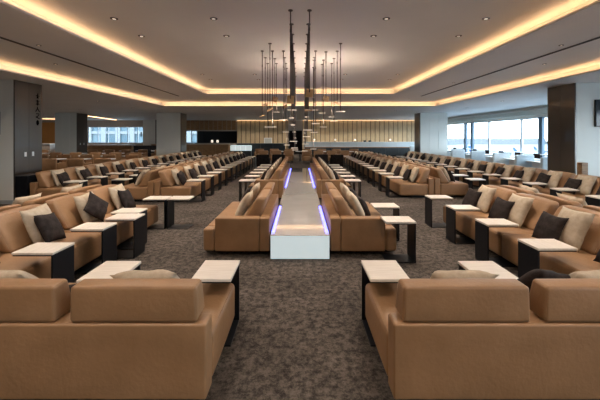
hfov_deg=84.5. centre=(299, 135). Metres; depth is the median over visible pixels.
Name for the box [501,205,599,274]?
leather sofa
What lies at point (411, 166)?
cushion
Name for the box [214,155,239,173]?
leather sofa
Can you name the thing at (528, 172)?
pillow
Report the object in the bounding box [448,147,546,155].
window ledge
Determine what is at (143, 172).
pillow
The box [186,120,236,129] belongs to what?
trim
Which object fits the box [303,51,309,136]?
pendant light
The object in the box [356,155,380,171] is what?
leather sofa
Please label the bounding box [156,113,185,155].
wall pillar
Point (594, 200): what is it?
side table
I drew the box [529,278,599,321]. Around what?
cushion
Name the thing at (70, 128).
wall pillar
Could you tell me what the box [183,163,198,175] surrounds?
cushion
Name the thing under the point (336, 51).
pendant light
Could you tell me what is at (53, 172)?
pillow
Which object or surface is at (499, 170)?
pillow
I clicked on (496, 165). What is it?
cushion
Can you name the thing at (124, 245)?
side table
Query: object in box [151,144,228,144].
countertop
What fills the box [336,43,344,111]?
pendant light
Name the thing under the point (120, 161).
cushion
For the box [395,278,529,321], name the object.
cushion
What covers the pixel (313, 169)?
leather sofa
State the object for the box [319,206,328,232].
light
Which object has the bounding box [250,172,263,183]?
side table
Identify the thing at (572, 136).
wall pillar
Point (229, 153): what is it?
leather sofa
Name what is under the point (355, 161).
side table
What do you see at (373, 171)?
side table
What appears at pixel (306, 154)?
armchair
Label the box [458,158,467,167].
pillow
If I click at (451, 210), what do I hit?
side table
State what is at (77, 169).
pillow
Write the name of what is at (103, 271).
side table
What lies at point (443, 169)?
pillow
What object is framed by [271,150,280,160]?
armchair
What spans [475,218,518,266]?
side table
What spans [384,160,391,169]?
pillow
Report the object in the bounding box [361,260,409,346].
side table
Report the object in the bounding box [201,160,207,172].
pillow
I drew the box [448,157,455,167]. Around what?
pillow
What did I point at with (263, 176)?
pillow
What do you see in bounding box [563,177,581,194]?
pillow
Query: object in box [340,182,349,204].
pillow
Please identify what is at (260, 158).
armchair
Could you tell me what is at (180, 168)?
cushion
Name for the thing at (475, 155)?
chair
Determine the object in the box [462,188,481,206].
pillow
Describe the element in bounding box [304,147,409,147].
countertop
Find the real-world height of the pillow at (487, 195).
0.441 m
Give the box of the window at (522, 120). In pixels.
[521,117,546,154]
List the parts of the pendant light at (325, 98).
lamp plate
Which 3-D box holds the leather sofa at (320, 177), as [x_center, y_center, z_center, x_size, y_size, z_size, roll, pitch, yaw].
[0.934,1.336,9.966,0.978,0.828,2.033,0,0,0]
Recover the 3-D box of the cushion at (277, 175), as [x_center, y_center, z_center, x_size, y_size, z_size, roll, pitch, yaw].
[-0.702,1.144,9.595,0.387,0.444,0.847,0,0,0]
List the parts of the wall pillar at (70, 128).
panel, panel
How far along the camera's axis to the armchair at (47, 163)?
13.86 m
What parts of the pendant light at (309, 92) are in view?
rod, lamp plate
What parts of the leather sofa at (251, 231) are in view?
seat, seat, armrest, backrest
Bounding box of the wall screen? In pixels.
[594,100,599,126]
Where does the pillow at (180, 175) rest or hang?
on the leather sofa at (166, 186)
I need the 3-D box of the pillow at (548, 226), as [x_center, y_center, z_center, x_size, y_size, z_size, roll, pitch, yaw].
[3.149,1.161,4.171,0.212,0.347,0.380,0,0,-3]
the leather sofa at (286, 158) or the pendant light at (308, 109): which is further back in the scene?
the leather sofa at (286, 158)
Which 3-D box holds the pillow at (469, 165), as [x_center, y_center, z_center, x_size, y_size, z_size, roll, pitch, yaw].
[6.348,1.151,12.377,0.213,0.368,0.399,0,0,9]
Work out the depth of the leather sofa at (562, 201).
5.13 m
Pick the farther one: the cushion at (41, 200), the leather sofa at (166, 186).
the leather sofa at (166, 186)
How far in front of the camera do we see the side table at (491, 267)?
2.96 m
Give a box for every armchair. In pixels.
[42,158,65,170]
[50,152,61,157]
[58,154,70,167]
[68,158,91,166]
[70,152,81,157]
[80,154,93,163]
[90,152,102,163]
[95,158,110,163]
[102,150,114,155]
[103,154,115,161]
[110,152,124,160]
[120,154,138,159]
[121,150,130,155]
[130,152,145,157]
[138,150,147,156]
[256,154,269,168]
[258,150,267,153]
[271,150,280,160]
[272,154,284,163]
[283,150,293,162]
[302,150,311,162]
[313,150,322,156]
[315,154,327,163]
[326,150,335,162]
[330,154,343,168]
[339,150,350,157]
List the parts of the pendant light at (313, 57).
rod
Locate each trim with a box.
[42,122,54,143]
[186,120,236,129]
[237,120,413,148]
[447,109,546,122]
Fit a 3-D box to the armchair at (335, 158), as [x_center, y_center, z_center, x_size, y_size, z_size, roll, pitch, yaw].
[1.900,1.348,17.196,0.671,0.807,0.682,0,0,0]
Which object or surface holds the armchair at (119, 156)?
on the floor
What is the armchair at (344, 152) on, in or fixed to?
on the floor
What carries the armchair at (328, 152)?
on the floor
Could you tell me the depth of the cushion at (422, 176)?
9.38 m
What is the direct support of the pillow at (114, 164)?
on the leather sofa at (91, 167)
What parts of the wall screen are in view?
screen panel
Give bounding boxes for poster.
[264,138,271,142]
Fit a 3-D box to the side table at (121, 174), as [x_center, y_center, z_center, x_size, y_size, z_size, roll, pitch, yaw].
[-5.890,1.465,10.530,0.420,0.570,0.330,0,0,0]
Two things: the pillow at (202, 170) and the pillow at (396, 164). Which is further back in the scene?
the pillow at (396, 164)
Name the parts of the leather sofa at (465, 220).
seat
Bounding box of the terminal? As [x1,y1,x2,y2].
[447,138,546,144]
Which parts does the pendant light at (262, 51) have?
rod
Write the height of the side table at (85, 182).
0.570 m
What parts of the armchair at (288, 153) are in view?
backrest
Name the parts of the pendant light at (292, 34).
rod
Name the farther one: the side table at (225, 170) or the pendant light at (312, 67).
the side table at (225, 170)
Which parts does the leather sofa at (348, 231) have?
backrest, armrest, seat, seat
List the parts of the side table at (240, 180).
panel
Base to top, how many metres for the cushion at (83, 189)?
0.444 m
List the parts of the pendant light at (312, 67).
rod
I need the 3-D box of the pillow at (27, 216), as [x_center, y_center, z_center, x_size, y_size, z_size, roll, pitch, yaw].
[-3.295,1.120,4.208,0.246,0.439,0.481,0,0,-4]
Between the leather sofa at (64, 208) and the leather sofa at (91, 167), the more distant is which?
the leather sofa at (91, 167)
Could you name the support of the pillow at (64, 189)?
on the leather sofa at (41, 200)
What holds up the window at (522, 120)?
in the wall at (544, 106)
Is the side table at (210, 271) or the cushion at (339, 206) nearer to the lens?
the side table at (210, 271)
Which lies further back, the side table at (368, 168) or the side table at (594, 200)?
the side table at (368, 168)
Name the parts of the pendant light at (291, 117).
rod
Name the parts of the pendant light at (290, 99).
rod, lamp plate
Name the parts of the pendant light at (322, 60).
rod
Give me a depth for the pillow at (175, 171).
8.93 m
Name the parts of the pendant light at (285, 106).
rod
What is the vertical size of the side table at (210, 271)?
0.570 m
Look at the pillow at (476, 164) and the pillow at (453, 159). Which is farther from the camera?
the pillow at (453, 159)
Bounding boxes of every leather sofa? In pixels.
[0,204,20,211]
[0,204,100,278]
[0,278,234,399]
[21,184,101,206]
[30,166,108,196]
[44,184,157,244]
[84,162,133,184]
[119,158,154,172]
[124,166,175,201]
[143,156,165,167]
[154,166,209,201]
[159,154,186,163]
[174,161,193,165]
[183,161,222,187]
[201,158,230,179]
[204,182,277,250]
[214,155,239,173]
[225,153,246,169]
[248,164,286,198]
[260,160,288,177]
[267,157,289,170]
[310,157,330,170]
[311,160,339,177]
[313,164,351,198]
[322,182,395,250]
[350,153,372,167]
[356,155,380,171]
[364,157,392,177]
[365,278,599,399]
[371,160,407,184]
[383,164,433,197]
[399,160,416,164]
[416,164,468,197]
[422,155,450,166]
[441,157,473,177]
[443,185,558,255]
[459,160,504,185]
[481,165,546,186]
[500,185,581,207]
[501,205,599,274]
[519,171,599,197]
[582,205,599,211]
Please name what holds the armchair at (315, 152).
on the floor
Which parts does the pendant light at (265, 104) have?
rod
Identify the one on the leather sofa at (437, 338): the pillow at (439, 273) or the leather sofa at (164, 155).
the pillow at (439, 273)
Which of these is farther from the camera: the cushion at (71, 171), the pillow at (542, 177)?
the cushion at (71, 171)
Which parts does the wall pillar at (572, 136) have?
panel, panel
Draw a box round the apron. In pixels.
[447,144,546,156]
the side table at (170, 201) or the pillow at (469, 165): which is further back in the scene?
the pillow at (469, 165)
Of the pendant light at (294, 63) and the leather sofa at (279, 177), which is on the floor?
the leather sofa at (279, 177)
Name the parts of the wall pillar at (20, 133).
panel, panel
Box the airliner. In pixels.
[513,148,534,152]
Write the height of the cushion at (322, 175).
0.444 m
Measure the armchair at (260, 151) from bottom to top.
0.807 m
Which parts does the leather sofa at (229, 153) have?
seat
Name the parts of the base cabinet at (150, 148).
counter panel, counter panel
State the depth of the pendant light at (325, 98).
7.23 m
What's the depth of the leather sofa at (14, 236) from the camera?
3.94 m
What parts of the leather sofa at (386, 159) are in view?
seat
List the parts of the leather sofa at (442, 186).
backrest, seat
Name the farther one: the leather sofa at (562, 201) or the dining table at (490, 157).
the dining table at (490, 157)
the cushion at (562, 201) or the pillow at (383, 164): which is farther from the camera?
the pillow at (383, 164)
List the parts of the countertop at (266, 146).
counter panel, counter panel, counter panel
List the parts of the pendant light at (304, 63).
rod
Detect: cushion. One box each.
[0,204,40,252]
[0,278,70,321]
[21,192,68,206]
[35,169,57,187]
[44,192,85,229]
[62,166,80,179]
[67,184,101,193]
[70,278,204,321]
[84,164,98,175]
[86,184,117,213]
[102,162,114,172]
[119,160,127,169]
[129,158,140,166]
[138,168,163,186]
[158,168,176,186]
[173,166,188,179]
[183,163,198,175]
[245,189,270,216]
[262,182,274,200]
[270,167,282,179]
[317,167,329,179]
[325,182,337,200]
[329,189,354,216]
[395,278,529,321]
[407,164,418,170]
[413,167,429,182]
[426,167,448,182]
[485,185,516,212]
[490,162,504,173]
[500,185,534,194]
[510,165,523,176]
[516,193,558,230]
[527,167,546,181]
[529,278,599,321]
[533,193,581,207]
[546,171,575,187]
[554,205,599,254]
[573,174,599,194]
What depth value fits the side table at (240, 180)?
8.75 m
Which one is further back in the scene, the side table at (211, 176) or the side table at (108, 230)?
the side table at (211, 176)
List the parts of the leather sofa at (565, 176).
seat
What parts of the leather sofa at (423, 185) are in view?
seat, backrest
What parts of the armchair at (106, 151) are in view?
backrest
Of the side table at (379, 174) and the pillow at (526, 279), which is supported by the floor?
the side table at (379, 174)
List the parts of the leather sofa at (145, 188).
seat, backrest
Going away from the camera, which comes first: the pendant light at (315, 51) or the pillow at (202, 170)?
the pendant light at (315, 51)
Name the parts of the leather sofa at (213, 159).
seat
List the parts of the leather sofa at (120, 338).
backrest, seat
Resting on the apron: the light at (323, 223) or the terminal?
the terminal
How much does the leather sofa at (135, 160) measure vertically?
0.828 m
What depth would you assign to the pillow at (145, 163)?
13.43 m
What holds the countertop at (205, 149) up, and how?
on the floor
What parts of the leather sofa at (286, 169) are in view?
backrest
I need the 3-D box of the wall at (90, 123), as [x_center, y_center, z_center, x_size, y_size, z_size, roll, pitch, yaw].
[-6.200,0.150,30.600,35.600,3.200,0.200,0,0,0]
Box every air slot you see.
[0,37,177,95]
[422,37,599,95]
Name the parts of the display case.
lit panel, lit panel, lit panel, lit panel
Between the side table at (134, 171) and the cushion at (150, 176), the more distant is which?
the side table at (134, 171)
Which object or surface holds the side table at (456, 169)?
on the floor
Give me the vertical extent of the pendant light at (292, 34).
1.382 m
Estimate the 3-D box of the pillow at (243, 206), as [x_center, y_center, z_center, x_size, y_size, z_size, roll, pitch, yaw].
[-0.905,1.124,5.359,0.262,0.427,0.484,0,0,-1]
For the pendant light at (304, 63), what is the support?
hanging from the ceiling at (181, 40)
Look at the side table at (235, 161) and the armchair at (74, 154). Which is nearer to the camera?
the side table at (235, 161)
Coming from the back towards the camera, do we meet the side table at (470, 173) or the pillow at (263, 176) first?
the side table at (470, 173)
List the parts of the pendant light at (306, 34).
rod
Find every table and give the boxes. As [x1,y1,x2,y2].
[11,242,74,282]
[63,180,87,186]
[70,222,116,273]
[77,261,140,282]
[87,176,107,185]
[105,213,144,258]
[106,172,124,185]
[111,178,132,184]
[111,208,147,248]
[122,170,138,178]
[129,174,137,183]
[135,167,150,169]
[143,196,171,228]
[167,196,194,228]
[186,179,205,201]
[192,260,239,346]
[197,175,213,195]
[206,172,221,189]
[214,169,227,185]
[220,166,232,181]
[226,164,237,178]
[235,161,244,173]
[239,179,255,201]
[242,158,250,169]
[245,175,259,190]
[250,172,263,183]
[270,168,329,258]
[336,172,349,183]
[340,175,354,190]
[344,179,360,201]
[351,160,360,171]
[355,161,364,174]
[358,163,368,176]
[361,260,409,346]
[362,165,373,179]
[367,167,379,182]
[370,203,399,240]
[372,170,385,186]
[378,173,393,191]
[380,216,415,262]
[386,176,402,196]
[425,195,452,227]
[446,205,480,243]
[453,174,468,183]
[454,168,469,180]
[458,261,517,278]
[465,154,491,161]
[465,178,485,187]
[467,171,483,188]
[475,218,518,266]
[482,174,501,184]
[485,156,514,161]
[500,177,522,184]
[504,158,539,164]
[518,239,577,277]
[522,182,547,186]
[527,161,539,167]
[550,188,579,196]
[585,195,599,206]
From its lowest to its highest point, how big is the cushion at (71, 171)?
0.444 m
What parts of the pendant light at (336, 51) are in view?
rod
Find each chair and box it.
[451,149,464,158]
[470,151,484,160]
[492,153,509,164]
[514,155,533,166]
[540,157,546,169]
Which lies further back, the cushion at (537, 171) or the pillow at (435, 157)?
the pillow at (435, 157)
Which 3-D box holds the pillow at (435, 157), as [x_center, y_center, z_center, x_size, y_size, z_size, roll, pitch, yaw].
[6.497,1.120,15.959,0.247,0.441,0.480,0,0,-7]
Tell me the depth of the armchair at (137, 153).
18.86 m
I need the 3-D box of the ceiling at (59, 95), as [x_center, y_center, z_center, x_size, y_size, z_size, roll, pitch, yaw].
[-6.150,-1.550,8.750,36.100,0.200,43.900,0,0,0]
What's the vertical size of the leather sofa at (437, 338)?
0.791 m
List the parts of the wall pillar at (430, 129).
panel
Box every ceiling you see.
[0,0,599,102]
[0,64,599,119]
[10,0,589,89]
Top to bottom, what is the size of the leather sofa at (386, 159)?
0.828 m
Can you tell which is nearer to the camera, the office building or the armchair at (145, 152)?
the armchair at (145, 152)
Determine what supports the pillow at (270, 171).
on the leather sofa at (279, 177)
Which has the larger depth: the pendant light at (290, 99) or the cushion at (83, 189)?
the cushion at (83, 189)
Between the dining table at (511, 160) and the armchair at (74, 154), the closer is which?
the dining table at (511, 160)
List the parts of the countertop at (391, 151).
counter panel, counter panel, counter panel, counter panel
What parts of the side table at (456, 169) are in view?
panel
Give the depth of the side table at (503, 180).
9.20 m
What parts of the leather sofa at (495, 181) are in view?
seat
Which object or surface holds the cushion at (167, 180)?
on the leather sofa at (166, 186)
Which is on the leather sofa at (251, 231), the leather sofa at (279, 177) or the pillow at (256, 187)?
the pillow at (256, 187)
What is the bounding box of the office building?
[89,127,196,141]
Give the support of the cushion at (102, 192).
on the leather sofa at (64, 208)
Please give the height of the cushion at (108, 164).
0.444 m
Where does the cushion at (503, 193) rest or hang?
on the leather sofa at (465, 220)
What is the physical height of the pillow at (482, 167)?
0.369 m
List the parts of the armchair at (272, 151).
backrest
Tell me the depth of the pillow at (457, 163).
13.26 m
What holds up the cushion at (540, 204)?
on the leather sofa at (465, 220)
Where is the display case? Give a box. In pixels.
[230,145,251,156]
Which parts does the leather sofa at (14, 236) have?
seat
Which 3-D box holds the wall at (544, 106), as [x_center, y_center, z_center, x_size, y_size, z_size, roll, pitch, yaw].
[11.725,0.150,8.750,0.250,3.200,43.500,0,0,0]
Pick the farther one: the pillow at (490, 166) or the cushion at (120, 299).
the pillow at (490, 166)
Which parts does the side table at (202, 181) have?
plate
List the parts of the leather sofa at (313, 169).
backrest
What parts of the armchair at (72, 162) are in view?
backrest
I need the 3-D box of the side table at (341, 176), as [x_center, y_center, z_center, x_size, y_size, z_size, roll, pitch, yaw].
[1.410,1.465,9.830,0.420,0.570,0.330,0,0,0]
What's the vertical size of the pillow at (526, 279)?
0.341 m
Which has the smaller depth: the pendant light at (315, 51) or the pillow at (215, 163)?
the pendant light at (315, 51)
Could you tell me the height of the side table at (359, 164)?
0.570 m
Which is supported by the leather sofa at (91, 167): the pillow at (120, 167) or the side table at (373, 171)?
the pillow at (120, 167)
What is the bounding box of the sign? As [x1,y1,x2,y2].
[36,93,39,124]
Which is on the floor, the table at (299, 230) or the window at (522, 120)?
the table at (299, 230)
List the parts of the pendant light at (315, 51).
rod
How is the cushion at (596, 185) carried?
on the leather sofa at (565, 176)
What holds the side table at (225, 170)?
on the floor
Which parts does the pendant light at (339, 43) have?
rod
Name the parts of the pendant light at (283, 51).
rod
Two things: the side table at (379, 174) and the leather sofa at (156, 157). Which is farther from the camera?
the leather sofa at (156, 157)
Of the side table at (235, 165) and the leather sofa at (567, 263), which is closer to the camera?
the leather sofa at (567, 263)
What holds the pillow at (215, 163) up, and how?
on the leather sofa at (213, 159)
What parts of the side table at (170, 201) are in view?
plate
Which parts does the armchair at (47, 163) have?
backrest, armrest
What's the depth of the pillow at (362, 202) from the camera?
5.33 m
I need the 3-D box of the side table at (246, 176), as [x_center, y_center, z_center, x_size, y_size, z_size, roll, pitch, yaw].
[-1.410,1.465,9.830,0.420,0.570,0.330,0,0,0]
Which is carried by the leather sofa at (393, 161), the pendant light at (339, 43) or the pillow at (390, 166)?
the pillow at (390, 166)
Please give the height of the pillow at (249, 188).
0.334 m
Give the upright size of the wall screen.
0.740 m
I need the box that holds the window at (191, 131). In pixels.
[186,131,197,142]
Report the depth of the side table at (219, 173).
10.67 m
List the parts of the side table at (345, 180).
panel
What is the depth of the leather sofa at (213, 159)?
13.26 m
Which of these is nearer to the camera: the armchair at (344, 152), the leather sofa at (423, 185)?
the leather sofa at (423, 185)
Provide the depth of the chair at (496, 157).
14.94 m
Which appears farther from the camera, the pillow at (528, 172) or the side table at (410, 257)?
the pillow at (528, 172)
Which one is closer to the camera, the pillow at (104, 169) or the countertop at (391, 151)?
the pillow at (104, 169)
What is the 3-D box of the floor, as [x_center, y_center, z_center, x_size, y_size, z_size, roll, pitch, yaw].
[-6.150,1.900,8.750,36.100,0.300,43.900,0,0,0]
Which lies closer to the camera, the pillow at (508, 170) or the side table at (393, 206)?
the side table at (393, 206)
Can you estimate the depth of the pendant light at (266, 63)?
8.40 m
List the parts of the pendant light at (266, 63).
rod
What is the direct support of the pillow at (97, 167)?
on the leather sofa at (91, 167)
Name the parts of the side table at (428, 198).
plate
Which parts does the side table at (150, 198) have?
plate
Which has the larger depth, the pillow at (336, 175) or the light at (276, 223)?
the pillow at (336, 175)
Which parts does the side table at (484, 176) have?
panel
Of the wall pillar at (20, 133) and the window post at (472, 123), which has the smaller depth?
the wall pillar at (20, 133)
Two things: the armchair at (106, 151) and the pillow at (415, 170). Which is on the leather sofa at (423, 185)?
the pillow at (415, 170)
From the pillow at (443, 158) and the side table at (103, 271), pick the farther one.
the pillow at (443, 158)
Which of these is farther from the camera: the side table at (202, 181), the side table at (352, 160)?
the side table at (352, 160)
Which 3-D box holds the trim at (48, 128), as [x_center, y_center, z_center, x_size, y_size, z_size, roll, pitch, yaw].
[-21.990,-0.200,30.474,3.980,2.100,0.049,0,0,0]
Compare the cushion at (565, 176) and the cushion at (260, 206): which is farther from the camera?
the cushion at (565, 176)
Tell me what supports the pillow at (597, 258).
on the leather sofa at (567, 263)
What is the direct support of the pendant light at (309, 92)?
hanging from the ceiling at (181, 40)
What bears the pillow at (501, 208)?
on the leather sofa at (465, 220)
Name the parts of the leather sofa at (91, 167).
seat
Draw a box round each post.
[464,123,466,153]
[471,122,473,150]
[538,117,544,157]
[577,162,587,174]
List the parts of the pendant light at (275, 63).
rod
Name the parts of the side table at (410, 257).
plate, panel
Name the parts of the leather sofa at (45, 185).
backrest, seat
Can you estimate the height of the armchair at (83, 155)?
0.807 m
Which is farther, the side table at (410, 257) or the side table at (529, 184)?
the side table at (529, 184)
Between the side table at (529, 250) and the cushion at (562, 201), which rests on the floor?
the side table at (529, 250)
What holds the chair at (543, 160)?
on the floor
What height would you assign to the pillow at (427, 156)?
0.434 m
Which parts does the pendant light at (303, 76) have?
rod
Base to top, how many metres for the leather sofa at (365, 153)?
0.828 m
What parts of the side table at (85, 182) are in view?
panel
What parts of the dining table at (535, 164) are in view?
leg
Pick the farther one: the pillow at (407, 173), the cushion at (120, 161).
the cushion at (120, 161)
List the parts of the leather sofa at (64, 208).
seat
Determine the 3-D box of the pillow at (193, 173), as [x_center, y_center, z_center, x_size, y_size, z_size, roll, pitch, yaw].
[-3.250,1.158,10.103,0.217,0.351,0.380,0,0,3]
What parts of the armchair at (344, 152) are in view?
backrest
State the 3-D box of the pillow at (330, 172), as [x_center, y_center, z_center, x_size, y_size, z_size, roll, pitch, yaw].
[0.906,1.117,9.538,0.249,0.435,0.483,0,0,0]
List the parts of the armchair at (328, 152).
backrest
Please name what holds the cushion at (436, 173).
on the leather sofa at (442, 186)
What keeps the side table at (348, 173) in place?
on the floor
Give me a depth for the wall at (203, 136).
32.50 m
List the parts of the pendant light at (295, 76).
rod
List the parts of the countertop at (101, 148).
counter panel, counter panel, counter panel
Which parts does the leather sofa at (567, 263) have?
seat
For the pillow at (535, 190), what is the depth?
5.92 m
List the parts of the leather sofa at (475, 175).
seat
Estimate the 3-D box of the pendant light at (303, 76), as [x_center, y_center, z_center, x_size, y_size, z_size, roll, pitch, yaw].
[0.140,-0.861,10.200,0.080,1.978,0.168,0,0,0]
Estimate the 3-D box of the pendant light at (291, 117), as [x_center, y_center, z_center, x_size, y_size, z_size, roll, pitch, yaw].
[-0.140,-1.071,5.450,0.080,1.558,0.168,0,0,0]
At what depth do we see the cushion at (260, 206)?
5.07 m
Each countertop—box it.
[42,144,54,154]
[87,145,134,152]
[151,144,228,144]
[151,144,229,155]
[236,143,285,143]
[236,143,285,155]
[304,142,413,148]
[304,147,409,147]
[304,147,409,155]
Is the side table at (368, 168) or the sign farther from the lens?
the side table at (368, 168)
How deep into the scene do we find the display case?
28.05 m
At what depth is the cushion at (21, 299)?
2.11 m
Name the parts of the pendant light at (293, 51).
rod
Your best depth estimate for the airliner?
398.66 m
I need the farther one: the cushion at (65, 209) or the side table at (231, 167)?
the side table at (231, 167)
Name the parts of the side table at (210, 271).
panel, plate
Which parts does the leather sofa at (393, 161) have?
seat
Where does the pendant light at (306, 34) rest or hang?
hanging from the ceiling at (181, 40)
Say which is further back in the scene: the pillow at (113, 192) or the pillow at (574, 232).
the pillow at (113, 192)
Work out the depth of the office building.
71.78 m
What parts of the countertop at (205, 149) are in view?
counter panel, counter panel, counter panel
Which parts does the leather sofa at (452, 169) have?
seat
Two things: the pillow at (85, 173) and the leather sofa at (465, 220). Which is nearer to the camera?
the leather sofa at (465, 220)
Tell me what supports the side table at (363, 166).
on the floor
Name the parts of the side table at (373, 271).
plate, panel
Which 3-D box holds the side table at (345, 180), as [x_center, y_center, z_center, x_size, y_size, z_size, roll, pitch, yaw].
[1.410,1.465,8.900,0.420,0.570,0.330,0,0,0]
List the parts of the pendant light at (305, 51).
rod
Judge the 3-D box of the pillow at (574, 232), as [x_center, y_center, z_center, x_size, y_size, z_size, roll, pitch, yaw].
[3.294,1.119,4.021,0.241,0.442,0.481,0,0,1]
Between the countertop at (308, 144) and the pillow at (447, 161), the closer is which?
the pillow at (447, 161)
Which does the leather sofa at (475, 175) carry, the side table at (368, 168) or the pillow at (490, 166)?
the pillow at (490, 166)
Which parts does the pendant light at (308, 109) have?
rod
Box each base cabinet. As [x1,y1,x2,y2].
[15,173,37,197]
[134,145,155,156]
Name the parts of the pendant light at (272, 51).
rod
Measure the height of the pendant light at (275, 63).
1.244 m
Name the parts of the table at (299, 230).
lit panel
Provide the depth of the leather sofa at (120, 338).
2.10 m
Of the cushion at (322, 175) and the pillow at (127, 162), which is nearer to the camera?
the cushion at (322, 175)
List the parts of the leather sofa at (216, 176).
seat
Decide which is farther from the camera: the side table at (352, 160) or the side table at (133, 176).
the side table at (352, 160)
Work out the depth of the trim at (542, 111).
18.45 m
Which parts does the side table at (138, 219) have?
plate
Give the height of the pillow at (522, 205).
0.434 m
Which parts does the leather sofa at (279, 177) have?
armrest, backrest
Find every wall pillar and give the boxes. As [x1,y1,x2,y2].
[0,80,41,203]
[55,113,86,154]
[143,120,155,144]
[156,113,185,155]
[414,113,446,155]
[547,83,599,175]
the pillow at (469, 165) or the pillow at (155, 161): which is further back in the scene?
the pillow at (155, 161)
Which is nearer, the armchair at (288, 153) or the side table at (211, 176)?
the side table at (211, 176)
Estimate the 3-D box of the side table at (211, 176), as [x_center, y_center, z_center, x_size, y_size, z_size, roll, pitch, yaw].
[-2.810,1.465,9.850,0.420,0.570,0.330,0,0,0]
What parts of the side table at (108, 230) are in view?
plate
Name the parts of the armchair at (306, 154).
seat, backrest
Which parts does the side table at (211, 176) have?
panel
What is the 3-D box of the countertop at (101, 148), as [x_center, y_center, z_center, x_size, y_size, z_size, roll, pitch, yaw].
[-17.500,1.260,28.934,5.880,0.980,0.748,0,0,0]
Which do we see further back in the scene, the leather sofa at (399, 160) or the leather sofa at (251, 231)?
the leather sofa at (399, 160)
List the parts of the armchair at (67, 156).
backrest, armrest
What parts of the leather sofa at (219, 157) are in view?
seat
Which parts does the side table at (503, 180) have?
panel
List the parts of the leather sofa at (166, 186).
backrest, seat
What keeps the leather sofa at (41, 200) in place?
on the floor
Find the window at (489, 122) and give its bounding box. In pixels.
[488,119,520,154]
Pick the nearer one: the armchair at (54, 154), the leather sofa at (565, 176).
the leather sofa at (565, 176)
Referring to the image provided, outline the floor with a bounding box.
[0,155,517,399]
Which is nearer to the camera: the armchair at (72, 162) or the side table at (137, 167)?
the side table at (137, 167)
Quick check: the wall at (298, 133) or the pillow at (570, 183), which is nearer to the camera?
the pillow at (570, 183)
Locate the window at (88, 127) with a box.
[88,127,142,142]
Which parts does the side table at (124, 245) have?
plate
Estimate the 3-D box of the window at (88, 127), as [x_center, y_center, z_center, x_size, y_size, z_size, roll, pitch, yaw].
[-16.850,-0.100,30.593,5.500,1.500,0.085,0,0,0]
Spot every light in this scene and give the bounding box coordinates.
[259,50,264,117]
[263,57,267,106]
[266,63,268,126]
[271,50,273,126]
[271,206,280,232]
[273,58,277,102]
[275,63,277,111]
[279,50,286,119]
[282,57,287,108]
[287,9,293,103]
[289,23,293,118]
[290,51,296,141]
[292,34,293,109]
[294,63,295,147]
[295,76,296,142]
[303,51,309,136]
[303,76,304,139]
[304,63,305,143]
[305,23,312,110]
[306,9,312,97]
[306,34,307,129]
[312,50,319,123]
[312,67,313,148]
[313,57,314,109]
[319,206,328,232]
[322,60,324,126]
[323,51,328,101]
[335,51,339,105]
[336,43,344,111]
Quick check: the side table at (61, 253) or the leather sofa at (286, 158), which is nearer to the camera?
the side table at (61, 253)
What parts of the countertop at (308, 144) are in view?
counter panel, counter panel, counter panel, counter panel, counter panel, counter panel, counter panel, counter panel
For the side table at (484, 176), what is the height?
0.570 m
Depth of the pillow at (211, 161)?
12.65 m
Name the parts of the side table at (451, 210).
plate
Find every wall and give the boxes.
[42,120,302,148]
[198,131,236,142]
[289,131,300,154]
[447,105,546,160]
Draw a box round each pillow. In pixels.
[0,270,38,278]
[13,193,41,204]
[19,203,51,242]
[34,212,65,241]
[50,169,64,186]
[56,172,72,186]
[60,183,82,192]
[73,191,96,222]
[75,166,84,179]
[80,168,92,179]
[83,192,108,221]
[95,163,103,175]
[99,166,110,176]
[108,183,124,208]
[110,269,179,278]
[112,161,119,171]
[116,163,125,172]
[117,189,135,207]
[125,159,132,169]
[130,162,137,169]
[135,168,149,185]
[138,157,143,166]
[142,160,148,166]
[148,156,154,164]
[152,158,158,164]
[171,168,180,185]
[177,171,186,184]
[183,165,191,178]
[189,168,198,178]
[194,163,200,174]
[198,165,206,174]
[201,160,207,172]
[206,163,212,171]
[209,159,214,169]
[213,161,219,168]
[235,190,252,215]
[240,186,251,201]
[250,182,259,204]
[260,170,267,179]
[264,167,272,179]
[327,167,335,179]
[332,170,339,179]
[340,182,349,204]
[346,190,364,215]
[355,194,370,215]
[379,162,386,169]
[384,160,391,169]
[386,164,393,172]
[391,161,399,172]
[393,166,401,175]
[399,164,408,176]
[403,169,411,179]
[408,167,418,181]
[424,153,430,160]
[430,270,498,278]
[431,155,438,163]
[437,166,450,181]
[439,156,446,165]
[443,159,450,166]
[446,170,454,181]
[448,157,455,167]
[453,160,460,167]
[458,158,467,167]
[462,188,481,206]
[466,162,473,170]
[470,160,480,170]
[476,184,496,212]
[477,164,487,173]
[484,162,494,173]
[488,197,514,219]
[494,166,504,177]
[501,164,514,176]
[507,193,534,227]
[512,170,523,181]
[517,269,570,292]
[519,184,538,192]
[520,167,535,181]
[531,211,568,240]
[535,172,551,187]
[546,170,562,187]
[557,193,586,205]
[557,206,595,252]
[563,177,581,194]
[569,270,599,277]
[576,174,597,194]
[593,249,599,262]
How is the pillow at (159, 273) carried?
on the leather sofa at (120, 338)
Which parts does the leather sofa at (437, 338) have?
seat, backrest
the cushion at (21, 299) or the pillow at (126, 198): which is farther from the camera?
the pillow at (126, 198)
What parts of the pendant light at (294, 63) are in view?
rod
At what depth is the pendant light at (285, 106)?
7.77 m
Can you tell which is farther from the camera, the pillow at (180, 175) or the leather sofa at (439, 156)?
the leather sofa at (439, 156)
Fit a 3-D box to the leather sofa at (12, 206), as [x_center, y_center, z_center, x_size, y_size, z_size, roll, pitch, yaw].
[-4.259,1.336,3.720,0.978,0.828,1.866,0,0,0]
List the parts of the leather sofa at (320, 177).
backrest, armrest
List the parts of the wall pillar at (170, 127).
panel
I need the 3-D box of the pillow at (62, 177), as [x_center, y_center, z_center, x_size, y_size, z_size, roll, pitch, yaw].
[-6.329,1.156,8.871,0.213,0.367,0.391,0,0,-4]

